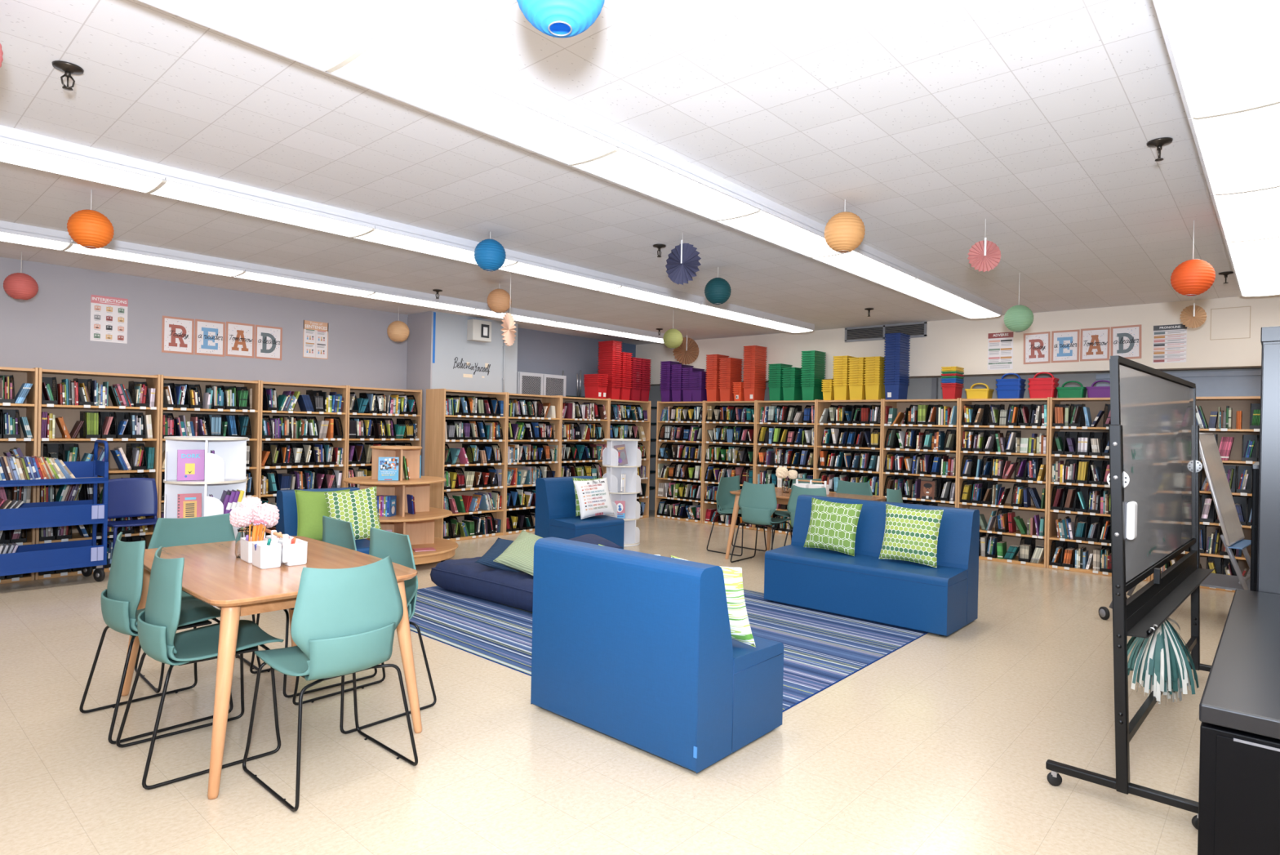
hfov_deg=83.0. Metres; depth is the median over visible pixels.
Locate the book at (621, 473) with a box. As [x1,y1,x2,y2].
[620,473,622,492]
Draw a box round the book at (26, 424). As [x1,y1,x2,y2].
[21,416,31,437]
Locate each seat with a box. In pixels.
[275,486,369,554]
[530,536,783,773]
[534,475,624,549]
[764,494,979,635]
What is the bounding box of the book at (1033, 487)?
[1029,487,1038,507]
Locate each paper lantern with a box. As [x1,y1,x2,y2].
[0,44,3,67]
[3,251,38,300]
[66,189,114,248]
[386,306,409,342]
[473,231,506,271]
[487,288,511,313]
[516,0,604,38]
[662,322,682,348]
[704,266,731,305]
[823,199,865,253]
[1004,275,1033,332]
[1170,220,1215,296]
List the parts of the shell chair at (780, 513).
sled frame, seat, backrest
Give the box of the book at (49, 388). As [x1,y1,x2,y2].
[45,383,53,400]
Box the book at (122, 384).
[122,384,131,406]
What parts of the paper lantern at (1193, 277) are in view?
lamp shade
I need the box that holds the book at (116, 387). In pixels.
[113,386,124,405]
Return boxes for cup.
[240,536,268,563]
[252,540,281,568]
[266,534,293,542]
[278,537,307,565]
[792,483,808,488]
[808,484,824,488]
[813,484,829,494]
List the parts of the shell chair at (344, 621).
seat, sled frame, backrest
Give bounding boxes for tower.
[602,438,641,546]
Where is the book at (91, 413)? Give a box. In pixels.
[91,413,93,434]
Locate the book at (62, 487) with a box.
[55,484,66,501]
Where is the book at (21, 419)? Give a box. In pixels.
[19,416,29,437]
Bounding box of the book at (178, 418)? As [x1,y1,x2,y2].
[173,417,182,435]
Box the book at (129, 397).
[125,389,133,406]
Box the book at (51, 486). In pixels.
[49,484,53,501]
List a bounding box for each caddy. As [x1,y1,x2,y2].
[240,526,307,568]
[792,478,829,494]
[964,382,994,398]
[995,373,1026,383]
[995,382,1026,388]
[995,387,1026,398]
[1027,372,1058,382]
[1027,382,1058,387]
[1027,386,1057,398]
[1056,380,1087,397]
[1085,380,1110,397]
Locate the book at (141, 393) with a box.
[139,386,143,403]
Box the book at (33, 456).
[31,455,44,479]
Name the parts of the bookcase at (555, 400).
panel, shelf, shelf, shelf, panel, shelf, panel, shelf, shelf, panel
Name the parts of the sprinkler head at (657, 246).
frame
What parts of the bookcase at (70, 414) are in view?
panel, shelf, panel, shelf, shelf, shelf, panel, shelf, panel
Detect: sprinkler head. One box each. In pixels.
[51,60,84,90]
[432,288,442,298]
[653,244,666,257]
[656,328,662,335]
[864,307,873,316]
[1146,137,1173,161]
[1218,271,1233,283]
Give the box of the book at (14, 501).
[5,498,17,508]
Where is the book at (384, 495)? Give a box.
[378,494,386,515]
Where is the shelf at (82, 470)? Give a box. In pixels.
[0,461,108,486]
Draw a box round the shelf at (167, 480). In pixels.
[163,477,247,484]
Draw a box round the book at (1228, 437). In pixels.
[1222,436,1229,460]
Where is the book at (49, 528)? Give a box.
[48,526,50,536]
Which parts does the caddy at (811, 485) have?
handle post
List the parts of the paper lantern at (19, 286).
lamp shade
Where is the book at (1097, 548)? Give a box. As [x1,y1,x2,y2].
[1095,548,1098,570]
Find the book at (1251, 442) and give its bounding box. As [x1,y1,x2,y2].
[1246,440,1253,457]
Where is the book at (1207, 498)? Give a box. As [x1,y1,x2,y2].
[1202,497,1208,518]
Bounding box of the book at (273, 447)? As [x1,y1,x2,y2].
[266,444,277,464]
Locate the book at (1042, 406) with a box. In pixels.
[1041,404,1044,426]
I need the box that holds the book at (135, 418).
[134,417,136,434]
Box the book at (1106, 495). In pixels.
[1104,493,1109,513]
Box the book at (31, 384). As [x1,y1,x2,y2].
[21,383,32,403]
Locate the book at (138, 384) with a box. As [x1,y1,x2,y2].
[135,383,142,403]
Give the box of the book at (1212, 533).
[1208,532,1213,553]
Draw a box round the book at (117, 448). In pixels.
[113,446,131,470]
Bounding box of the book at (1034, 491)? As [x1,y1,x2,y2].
[1031,487,1041,507]
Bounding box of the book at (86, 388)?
[84,386,90,401]
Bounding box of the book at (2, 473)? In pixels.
[0,462,5,479]
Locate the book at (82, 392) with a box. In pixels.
[79,386,87,401]
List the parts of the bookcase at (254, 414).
panel, panel, shelf, shelf, panel, shelf, panel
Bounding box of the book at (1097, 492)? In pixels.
[1093,490,1100,509]
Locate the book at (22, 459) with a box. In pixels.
[20,457,30,479]
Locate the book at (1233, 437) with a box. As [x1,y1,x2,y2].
[1226,436,1234,460]
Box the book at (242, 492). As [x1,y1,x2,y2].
[235,488,244,507]
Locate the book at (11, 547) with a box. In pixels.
[5,542,14,553]
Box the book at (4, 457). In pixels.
[0,455,13,479]
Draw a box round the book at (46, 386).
[45,385,51,399]
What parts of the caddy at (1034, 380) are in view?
handle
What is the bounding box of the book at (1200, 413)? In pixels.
[1198,409,1206,428]
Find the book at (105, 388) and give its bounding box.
[105,387,106,405]
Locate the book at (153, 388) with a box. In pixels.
[151,388,154,406]
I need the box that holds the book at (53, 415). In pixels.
[52,414,55,438]
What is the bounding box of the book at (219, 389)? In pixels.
[217,387,221,405]
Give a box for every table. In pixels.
[121,535,422,799]
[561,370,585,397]
[724,487,885,559]
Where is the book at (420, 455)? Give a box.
[419,454,421,477]
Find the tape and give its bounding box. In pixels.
[432,311,435,363]
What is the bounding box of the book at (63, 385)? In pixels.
[62,384,65,404]
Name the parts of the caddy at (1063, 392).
handle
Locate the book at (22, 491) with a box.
[21,487,23,500]
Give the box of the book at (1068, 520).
[1066,517,1071,538]
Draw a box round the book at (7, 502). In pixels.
[0,498,12,508]
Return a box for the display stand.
[163,435,248,609]
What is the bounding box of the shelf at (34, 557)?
[0,538,106,575]
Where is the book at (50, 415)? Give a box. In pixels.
[47,413,52,438]
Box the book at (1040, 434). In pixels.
[1039,433,1044,453]
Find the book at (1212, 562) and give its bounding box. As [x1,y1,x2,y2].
[1211,560,1217,573]
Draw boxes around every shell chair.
[79,531,233,743]
[115,545,284,789]
[134,512,261,693]
[242,555,417,811]
[249,515,377,697]
[292,527,436,733]
[706,475,766,555]
[730,480,791,562]
[770,477,822,549]
[783,484,826,546]
[835,480,872,495]
[886,486,902,502]
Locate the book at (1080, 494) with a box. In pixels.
[1077,491,1086,508]
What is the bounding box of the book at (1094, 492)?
[1092,492,1095,509]
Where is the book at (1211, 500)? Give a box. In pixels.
[1205,497,1213,518]
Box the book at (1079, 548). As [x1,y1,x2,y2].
[1078,546,1081,568]
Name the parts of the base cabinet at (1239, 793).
drawer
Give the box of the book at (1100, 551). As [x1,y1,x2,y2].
[1098,549,1101,570]
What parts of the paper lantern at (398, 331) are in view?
lamp shade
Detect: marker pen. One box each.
[266,537,271,546]
[275,531,281,542]
[1146,623,1157,634]
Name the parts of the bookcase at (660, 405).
panel, shelf, shelf, shelf, shelf, shelf, shelf, panel, panel, panel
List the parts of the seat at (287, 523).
backrest, seat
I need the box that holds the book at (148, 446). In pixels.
[148,446,155,469]
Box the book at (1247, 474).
[1243,473,1248,488]
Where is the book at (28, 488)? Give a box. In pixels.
[26,485,31,502]
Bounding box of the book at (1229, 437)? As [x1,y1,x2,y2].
[1223,436,1231,460]
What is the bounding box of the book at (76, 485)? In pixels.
[70,484,78,500]
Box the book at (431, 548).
[412,546,435,551]
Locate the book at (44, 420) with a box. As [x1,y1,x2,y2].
[42,412,45,437]
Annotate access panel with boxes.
[1209,306,1250,340]
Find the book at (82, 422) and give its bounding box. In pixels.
[73,420,84,438]
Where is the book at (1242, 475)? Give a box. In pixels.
[1238,473,1243,488]
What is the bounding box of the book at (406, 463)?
[404,457,409,479]
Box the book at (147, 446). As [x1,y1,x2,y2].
[146,446,151,469]
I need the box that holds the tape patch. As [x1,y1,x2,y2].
[462,373,472,377]
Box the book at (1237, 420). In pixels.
[1235,410,1238,428]
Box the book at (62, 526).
[60,525,63,535]
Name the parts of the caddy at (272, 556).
handle post, handle post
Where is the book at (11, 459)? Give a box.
[8,457,18,479]
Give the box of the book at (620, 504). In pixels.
[614,500,625,518]
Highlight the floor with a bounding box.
[0,509,1235,854]
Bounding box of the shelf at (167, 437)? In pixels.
[164,435,248,439]
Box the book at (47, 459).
[44,456,59,478]
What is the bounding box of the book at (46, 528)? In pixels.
[45,527,48,536]
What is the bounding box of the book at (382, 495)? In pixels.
[377,494,383,515]
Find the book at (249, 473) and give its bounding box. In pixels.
[245,472,250,492]
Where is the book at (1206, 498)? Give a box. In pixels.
[1200,497,1207,518]
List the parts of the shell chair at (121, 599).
backrest, sled frame, seat mount, seat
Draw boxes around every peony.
[229,506,253,528]
[240,496,262,527]
[252,502,279,528]
[775,466,788,479]
[787,469,797,482]
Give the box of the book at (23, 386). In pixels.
[14,382,26,403]
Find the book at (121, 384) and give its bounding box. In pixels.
[120,383,129,406]
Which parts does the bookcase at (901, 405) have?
panel, shelf, shelf, shelf, panel, shelf, panel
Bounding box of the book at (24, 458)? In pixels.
[20,456,32,479]
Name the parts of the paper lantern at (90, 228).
lamp shade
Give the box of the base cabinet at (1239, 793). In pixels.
[1197,588,1279,854]
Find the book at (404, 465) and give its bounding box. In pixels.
[402,456,408,479]
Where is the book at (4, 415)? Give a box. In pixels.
[2,413,7,435]
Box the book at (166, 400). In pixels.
[163,388,170,404]
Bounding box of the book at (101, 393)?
[100,384,102,404]
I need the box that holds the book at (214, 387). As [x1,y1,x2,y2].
[208,386,215,407]
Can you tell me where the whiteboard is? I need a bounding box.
[1045,355,1215,829]
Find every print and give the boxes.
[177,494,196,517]
[181,453,199,477]
[391,498,395,513]
[617,446,626,462]
[617,502,625,518]
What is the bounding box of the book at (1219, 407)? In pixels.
[1217,406,1221,428]
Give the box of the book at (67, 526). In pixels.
[65,525,68,534]
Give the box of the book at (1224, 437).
[1219,436,1224,453]
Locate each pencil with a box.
[248,520,251,541]
[252,520,254,541]
[253,520,256,541]
[255,520,260,541]
[257,519,261,540]
[258,520,264,540]
[260,521,266,540]
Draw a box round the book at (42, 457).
[39,456,53,479]
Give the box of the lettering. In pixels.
[453,356,490,375]
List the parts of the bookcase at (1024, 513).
panel, shelf, shelf, shelf, shelf, panel, shelf, shelf, panel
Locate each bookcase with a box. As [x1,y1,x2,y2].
[0,366,38,583]
[34,367,160,579]
[157,374,260,532]
[257,380,347,536]
[346,385,422,487]
[424,388,507,541]
[504,391,561,534]
[560,395,609,477]
[608,398,651,518]
[648,400,657,488]
[654,400,703,523]
[701,400,755,529]
[753,399,816,534]
[814,398,882,501]
[880,397,959,507]
[956,396,1049,567]
[1046,396,1151,581]
[1151,395,1260,591]
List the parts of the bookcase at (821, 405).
panel, shelf, shelf, shelf, panel, panel, panel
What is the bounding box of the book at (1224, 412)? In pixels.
[1222,411,1226,428]
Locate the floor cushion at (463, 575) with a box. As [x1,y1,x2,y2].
[430,556,533,611]
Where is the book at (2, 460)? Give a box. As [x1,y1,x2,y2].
[0,456,9,479]
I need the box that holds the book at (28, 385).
[18,382,31,403]
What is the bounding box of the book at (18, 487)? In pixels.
[16,485,19,501]
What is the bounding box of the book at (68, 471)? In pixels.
[57,458,75,478]
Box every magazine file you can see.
[0,374,14,403]
[0,408,1,438]
[0,408,20,438]
[0,529,9,543]
[4,486,12,500]
[4,573,23,578]
[5,528,26,543]
[38,569,54,575]
[39,526,55,541]
[40,484,56,502]
[41,377,57,404]
[43,443,63,461]
[53,525,71,539]
[54,568,71,573]
[58,443,79,461]
[71,567,81,571]
[73,377,93,405]
[78,483,99,503]
[79,411,100,438]
[83,523,102,537]
[92,538,101,568]
[97,411,115,438]
[97,517,119,535]
[97,537,113,568]
[110,411,131,438]
[115,516,134,533]
[120,536,132,542]
[124,412,145,438]
[125,443,146,470]
[127,535,146,548]
[128,381,149,407]
[129,473,148,477]
[161,472,164,500]
[162,413,175,438]
[163,382,176,408]
[169,382,189,408]
[183,383,202,408]
[190,413,210,435]
[203,413,222,435]
[205,384,225,408]
[221,385,237,409]
[221,414,239,436]
[235,386,249,409]
[235,414,251,438]
[245,443,251,466]
[245,470,253,495]
[261,469,279,493]
[262,387,278,410]
[262,415,272,438]
[262,442,282,466]
[272,415,292,438]
[276,442,293,466]
[287,468,306,489]
[288,442,304,465]
[289,415,309,438]
[295,442,315,465]
[298,468,316,488]
[300,416,319,438]
[306,390,325,412]
[306,442,325,465]
[307,468,327,488]
[317,467,337,488]
[321,442,335,464]
[324,416,342,438]
[347,467,356,487]
[348,442,357,464]
[349,391,358,413]
[349,417,365,438]
[349,442,366,463]
[358,466,371,475]
[359,392,377,413]
[359,417,374,438]
[364,442,379,462]
[370,417,386,438]
[374,393,387,413]
[377,417,395,438]
[388,442,403,445]
[391,394,408,414]
[396,418,414,438]
[396,442,412,445]
[405,395,417,414]
[443,515,460,537]
[443,517,450,538]
[444,444,452,464]
[444,467,451,489]
[444,492,450,510]
[445,395,462,415]
[445,419,456,439]
[445,419,464,439]
[447,466,466,488]
[453,395,470,415]
[460,419,471,439]
[461,419,479,439]
[462,443,480,463]
[464,395,478,415]
[464,466,483,487]
[464,513,483,535]
[472,466,491,487]
[473,395,485,416]
[475,420,487,439]
[476,396,493,416]
[476,443,494,463]
[477,512,496,533]
[480,466,498,486]
[484,396,500,416]
[484,420,502,439]
[484,443,502,462]
[960,454,977,476]
[960,480,977,502]
[961,404,978,425]
[961,429,977,451]
[970,480,986,503]
[972,404,989,425]
[972,430,989,451]
[978,531,986,555]
[980,455,997,478]
[980,480,997,504]
[982,430,999,452]
[985,533,1002,557]
[987,404,1004,426]
[991,456,1008,478]
[995,507,1012,532]
[1004,430,1021,453]
[1011,483,1028,506]
[1013,457,1031,479]
[1018,536,1035,562]
[1025,457,1042,480]
[1049,539,1066,566]
[1050,485,1067,510]
[1052,431,1069,454]
[1053,404,1070,426]
[1061,541,1078,567]
[1062,486,1079,511]
[1063,431,1080,454]
[1063,458,1079,483]
[1068,404,1085,426]
[1073,514,1090,540]
[1075,431,1093,455]
[1075,459,1093,484]
[1075,486,1091,512]
[1085,515,1102,542]
[1087,487,1104,513]
[1088,431,1106,455]
[1088,459,1105,484]
[1098,516,1111,542]
[1099,545,1111,572]
[1101,460,1109,484]
[1102,403,1111,426]
[1102,431,1109,456]
[1190,524,1206,553]
[1199,468,1202,490]
[1200,494,1215,522]
[1206,555,1222,573]
[1213,434,1217,445]
[1214,509,1219,523]
[1219,528,1235,555]
[1222,557,1238,575]
[1223,465,1236,492]
[1232,496,1247,525]
[1236,465,1253,493]
[1241,434,1257,461]
[1246,497,1252,525]
[1249,403,1260,429]
[1257,435,1259,461]
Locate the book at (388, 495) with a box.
[382,494,388,515]
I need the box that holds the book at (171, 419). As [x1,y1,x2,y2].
[169,417,172,435]
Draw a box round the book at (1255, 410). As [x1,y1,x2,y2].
[1253,409,1257,425]
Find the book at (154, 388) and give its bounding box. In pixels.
[152,388,155,406]
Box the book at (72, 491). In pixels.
[67,484,75,500]
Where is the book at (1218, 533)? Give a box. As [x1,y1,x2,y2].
[1214,531,1220,554]
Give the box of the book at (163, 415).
[162,414,164,435]
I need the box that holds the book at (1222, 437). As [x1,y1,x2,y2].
[1218,436,1223,451]
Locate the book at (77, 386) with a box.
[75,382,78,404]
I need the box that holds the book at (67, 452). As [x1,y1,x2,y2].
[63,449,70,461]
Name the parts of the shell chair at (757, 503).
backrest, sled frame, seat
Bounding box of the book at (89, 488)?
[88,483,91,499]
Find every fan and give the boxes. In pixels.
[501,275,516,346]
[665,233,701,284]
[672,334,698,364]
[967,218,1000,271]
[1179,296,1206,328]
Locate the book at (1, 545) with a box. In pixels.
[0,543,3,553]
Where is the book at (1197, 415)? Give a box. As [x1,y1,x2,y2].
[1195,410,1202,428]
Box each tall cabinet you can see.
[516,371,566,396]
[1256,325,1279,594]
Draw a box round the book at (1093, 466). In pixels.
[1090,464,1096,480]
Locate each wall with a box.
[0,257,408,389]
[406,311,433,475]
[516,327,635,396]
[635,294,1279,386]
[648,368,1261,510]
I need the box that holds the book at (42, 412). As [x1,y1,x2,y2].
[40,411,44,438]
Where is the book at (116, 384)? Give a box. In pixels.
[112,383,127,405]
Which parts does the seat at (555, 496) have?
backrest, seat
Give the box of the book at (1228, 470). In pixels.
[1226,468,1231,481]
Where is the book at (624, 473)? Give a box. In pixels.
[623,473,625,492]
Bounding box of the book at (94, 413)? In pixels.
[93,413,95,434]
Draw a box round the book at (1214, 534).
[1211,532,1215,553]
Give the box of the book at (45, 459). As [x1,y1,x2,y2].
[44,457,56,478]
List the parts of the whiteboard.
frame rail, post, frame rail, board panel, frame rail, cross rail, foot rail, frame rail, post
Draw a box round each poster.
[89,294,128,343]
[161,315,194,354]
[194,319,225,356]
[225,321,254,358]
[254,324,282,359]
[302,320,328,359]
[987,331,1013,369]
[1023,331,1050,364]
[1050,328,1079,362]
[1080,327,1110,361]
[1111,324,1141,359]
[1152,324,1186,363]
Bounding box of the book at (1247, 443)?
[1243,440,1248,457]
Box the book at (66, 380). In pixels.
[61,378,69,404]
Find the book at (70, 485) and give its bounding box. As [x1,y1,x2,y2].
[64,484,73,501]
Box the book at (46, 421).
[44,411,47,437]
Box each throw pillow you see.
[294,488,350,541]
[324,485,381,539]
[474,537,523,572]
[493,529,542,575]
[568,533,622,548]
[573,476,614,519]
[573,477,603,515]
[671,555,755,647]
[803,497,862,555]
[879,503,943,567]
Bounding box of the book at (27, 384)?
[17,382,28,403]
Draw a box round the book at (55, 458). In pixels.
[53,457,71,478]
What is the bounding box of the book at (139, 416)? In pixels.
[137,415,142,434]
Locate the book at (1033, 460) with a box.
[1032,459,1037,477]
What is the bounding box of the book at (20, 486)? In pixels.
[18,485,22,500]
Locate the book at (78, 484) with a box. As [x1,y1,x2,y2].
[72,484,79,500]
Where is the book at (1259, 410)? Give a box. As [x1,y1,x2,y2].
[1256,409,1260,425]
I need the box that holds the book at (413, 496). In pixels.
[413,496,415,513]
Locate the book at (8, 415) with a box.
[8,414,10,434]
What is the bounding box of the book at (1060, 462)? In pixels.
[1057,460,1063,481]
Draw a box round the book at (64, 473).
[54,459,69,478]
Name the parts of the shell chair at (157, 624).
backrest, sled frame, seat mount, seat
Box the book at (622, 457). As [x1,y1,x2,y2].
[613,444,627,465]
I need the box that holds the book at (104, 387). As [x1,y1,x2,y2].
[102,386,105,404]
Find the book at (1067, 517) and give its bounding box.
[1064,515,1069,538]
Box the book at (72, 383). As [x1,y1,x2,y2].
[71,382,75,404]
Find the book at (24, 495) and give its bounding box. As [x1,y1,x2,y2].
[22,485,27,502]
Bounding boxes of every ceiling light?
[0,124,165,193]
[0,220,71,250]
[63,239,245,276]
[137,0,374,71]
[148,165,375,237]
[235,262,375,296]
[325,16,621,165]
[353,217,518,266]
[362,284,476,311]
[462,302,557,324]
[498,252,622,290]
[542,315,623,334]
[568,130,762,221]
[595,277,702,307]
[610,326,663,342]
[678,297,764,321]
[713,196,842,257]
[738,311,814,333]
[808,242,918,284]
[877,269,965,303]
[928,291,1002,318]
[1152,0,1279,119]
[1187,102,1279,195]
[1210,186,1279,241]
[1224,236,1279,273]
[1234,270,1279,296]
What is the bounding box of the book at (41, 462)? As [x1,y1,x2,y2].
[38,457,48,479]
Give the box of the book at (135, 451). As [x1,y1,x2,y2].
[129,447,139,466]
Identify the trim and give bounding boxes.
[621,342,635,357]
[931,377,937,399]
[1095,369,1261,396]
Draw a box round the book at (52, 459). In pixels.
[49,457,66,478]
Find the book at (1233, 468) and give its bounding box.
[1228,467,1233,484]
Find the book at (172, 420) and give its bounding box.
[172,419,173,435]
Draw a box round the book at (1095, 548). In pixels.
[1093,547,1096,569]
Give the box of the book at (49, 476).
[37,456,51,479]
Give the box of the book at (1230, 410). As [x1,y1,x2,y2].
[1228,407,1232,428]
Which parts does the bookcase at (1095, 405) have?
panel, shelf, shelf, shelf, shelf, shelf, panel, panel, shelf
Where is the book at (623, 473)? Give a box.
[622,473,624,492]
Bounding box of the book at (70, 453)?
[68,452,72,461]
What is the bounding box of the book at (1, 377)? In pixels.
[0,377,3,399]
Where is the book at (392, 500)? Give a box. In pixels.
[388,495,396,516]
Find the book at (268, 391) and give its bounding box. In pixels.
[264,389,271,407]
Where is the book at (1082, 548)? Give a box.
[1080,546,1086,568]
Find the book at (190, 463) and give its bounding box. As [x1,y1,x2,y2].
[177,449,204,480]
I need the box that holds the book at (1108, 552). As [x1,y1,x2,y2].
[1106,548,1110,568]
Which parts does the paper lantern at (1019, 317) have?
lamp shade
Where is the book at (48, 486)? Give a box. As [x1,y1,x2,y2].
[45,484,49,502]
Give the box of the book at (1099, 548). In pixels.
[1097,548,1101,570]
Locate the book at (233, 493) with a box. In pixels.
[224,489,235,513]
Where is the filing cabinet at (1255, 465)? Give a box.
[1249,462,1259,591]
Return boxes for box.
[466,316,491,342]
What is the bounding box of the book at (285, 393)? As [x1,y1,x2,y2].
[282,391,291,410]
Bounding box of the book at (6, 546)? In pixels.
[0,542,8,553]
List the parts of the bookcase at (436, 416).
panel, panel, shelf, shelf, shelf, panel, shelf, shelf, shelf, panel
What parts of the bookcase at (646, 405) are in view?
panel, panel, panel, shelf, panel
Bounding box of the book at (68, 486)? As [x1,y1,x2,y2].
[61,484,69,501]
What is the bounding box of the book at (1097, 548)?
[1093,547,1097,569]
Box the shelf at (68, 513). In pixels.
[0,499,107,530]
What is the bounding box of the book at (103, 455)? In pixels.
[99,451,104,460]
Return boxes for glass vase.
[235,527,252,557]
[782,479,789,492]
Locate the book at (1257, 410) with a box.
[1254,409,1258,425]
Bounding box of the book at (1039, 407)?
[1035,405,1041,422]
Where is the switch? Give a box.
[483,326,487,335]
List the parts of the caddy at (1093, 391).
handle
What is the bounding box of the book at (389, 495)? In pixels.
[386,495,391,516]
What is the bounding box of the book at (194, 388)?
[191,387,199,404]
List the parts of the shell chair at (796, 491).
sled frame, backrest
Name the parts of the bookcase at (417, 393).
panel, shelf, panel, shelf, shelf, panel, panel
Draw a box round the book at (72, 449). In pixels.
[69,446,75,461]
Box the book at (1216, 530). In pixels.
[1213,528,1218,553]
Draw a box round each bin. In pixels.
[583,373,608,376]
[583,375,608,378]
[583,377,608,380]
[583,380,608,382]
[583,382,608,384]
[583,384,608,399]
[597,360,622,364]
[597,363,622,365]
[597,364,622,368]
[597,367,622,369]
[597,368,622,372]
[597,371,621,373]
[598,340,622,343]
[598,342,622,345]
[598,344,622,347]
[598,346,622,349]
[598,348,622,351]
[598,351,622,353]
[598,352,622,355]
[598,355,622,357]
[598,356,622,359]
[598,359,622,361]
[604,373,621,376]
[605,385,621,399]
[607,375,621,377]
[607,377,621,380]
[607,379,621,382]
[607,381,621,383]
[607,383,621,386]
[618,386,631,399]
[620,361,631,364]
[620,365,631,368]
[620,368,631,370]
[620,369,631,373]
[620,372,631,374]
[620,373,631,377]
[620,376,631,378]
[620,377,631,381]
[620,380,631,382]
[620,382,631,384]
[620,384,631,386]
[621,351,631,355]
[621,355,631,359]
[621,360,631,363]
[629,386,641,400]
[631,357,642,359]
[631,359,642,362]
[631,361,642,364]
[631,363,642,366]
[631,365,642,368]
[631,368,641,370]
[631,369,642,373]
[631,372,641,374]
[631,373,641,377]
[631,376,641,378]
[631,378,641,381]
[631,380,641,383]
[631,382,641,385]
[631,384,641,387]
[639,387,650,401]
[659,384,671,386]
[659,386,671,388]
[659,388,672,401]
[660,360,681,364]
[660,363,676,364]
[660,364,671,367]
[660,366,671,368]
[660,370,671,373]
[660,374,671,377]
[660,376,671,378]
[660,380,671,382]
[671,364,693,367]
[671,366,693,368]
[671,368,683,370]
[671,372,683,374]
[671,373,683,376]
[671,376,683,378]
[671,377,683,380]
[671,382,682,384]
[671,386,682,388]
[671,387,683,401]
[681,369,703,372]
[681,373,692,376]
[681,375,692,377]
[681,379,692,382]
[681,383,692,386]
[681,387,692,401]
[682,367,704,370]
[690,387,706,401]
[691,371,706,373]
[691,377,706,379]
[692,373,706,375]
[692,375,706,377]
[692,379,706,382]
[692,381,706,383]
[692,383,706,386]
[692,385,706,387]
[705,377,719,379]
[705,381,719,383]
[705,382,719,385]
[705,385,719,387]
[705,386,719,400]
[706,354,728,357]
[706,355,724,359]
[706,358,719,360]
[706,360,719,363]
[706,362,719,364]
[706,364,719,367]
[706,366,719,368]
[706,368,719,371]
[706,370,719,373]
[706,373,719,375]
[706,374,719,377]
[706,378,719,381]
[718,386,734,400]
[719,357,742,360]
[719,359,742,363]
[719,361,742,364]
[719,364,742,367]
[719,365,742,368]
[719,368,742,371]
[719,369,742,373]
[719,372,742,375]
[719,373,742,377]
[719,376,742,379]
[719,378,742,382]
[719,380,740,382]
[719,382,733,385]
[719,384,733,386]
[732,391,744,400]
[733,382,743,384]
[733,383,743,386]
[733,387,743,390]
[742,360,766,364]
[742,362,766,365]
[742,364,766,368]
[742,366,766,370]
[742,368,766,372]
[742,371,766,374]
[742,373,766,376]
[742,375,766,378]
[742,377,766,381]
[742,379,766,382]
[742,382,766,385]
[742,383,766,386]
[742,386,766,400]
[743,345,767,349]
[743,347,767,351]
[743,349,767,353]
[743,351,767,355]
[743,354,766,357]
[743,355,766,359]
[743,358,766,361]
[768,363,792,367]
[768,365,790,368]
[768,368,782,370]
[768,369,782,373]
[768,372,782,374]
[768,374,782,377]
[768,376,782,379]
[768,378,782,381]
[768,381,782,383]
[768,383,782,386]
[768,385,783,400]
[782,367,802,370]
[782,369,802,372]
[782,371,801,374]
[782,373,801,377]
[782,376,801,378]
[782,378,801,381]
[782,380,801,383]
[782,382,801,386]
[782,385,802,400]
[800,357,825,360]
[800,359,825,363]
[800,361,826,365]
[800,364,825,368]
[800,366,825,369]
[800,368,825,372]
[800,370,825,374]
[800,373,825,377]
[800,375,825,378]
[800,377,824,381]
[800,380,822,383]
[800,382,822,385]
[800,384,822,399]
[801,350,826,354]
[801,352,826,356]
[801,355,826,359]
[821,387,833,390]
[821,390,834,399]
[822,381,833,383]
[822,383,833,386]
[832,355,856,358]
[832,357,849,360]
[832,360,849,363]
[832,362,849,365]
[832,364,849,368]
[832,367,849,369]
[832,369,849,372]
[832,372,849,374]
[832,374,848,377]
[832,377,848,379]
[832,378,848,382]
[832,381,848,384]
[832,383,849,399]
[848,356,866,359]
[848,359,865,362]
[848,361,865,364]
[848,364,865,367]
[848,366,865,369]
[848,368,865,372]
[848,371,865,374]
[848,373,865,376]
[848,376,865,378]
[848,378,865,381]
[848,381,865,383]
[848,383,866,399]
[864,355,885,359]
[864,358,884,361]
[864,360,884,364]
[864,363,884,366]
[864,365,884,368]
[864,368,884,371]
[864,370,884,373]
[864,373,884,376]
[864,375,884,378]
[864,377,884,381]
[864,380,884,383]
[864,382,885,399]
[883,380,909,383]
[883,382,909,399]
[884,333,910,337]
[884,335,910,339]
[884,337,910,342]
[884,340,910,344]
[884,342,910,346]
[884,345,910,349]
[884,347,910,351]
[884,350,910,354]
[884,352,910,356]
[884,355,910,359]
[884,357,909,361]
[884,360,909,364]
[884,362,909,366]
[884,364,909,368]
[884,367,909,371]
[884,369,909,373]
[884,372,909,376]
[884,375,909,378]
[884,377,909,381]
[940,382,964,386]
[941,366,964,369]
[941,368,964,372]
[941,370,964,374]
[941,373,964,377]
[941,375,964,378]
[941,377,964,381]
[941,380,964,383]
[941,385,964,399]
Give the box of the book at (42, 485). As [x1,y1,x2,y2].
[42,484,44,502]
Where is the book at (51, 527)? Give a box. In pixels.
[50,526,53,536]
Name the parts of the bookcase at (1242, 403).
shelf, shelf, panel, shelf, shelf, panel, shelf, shelf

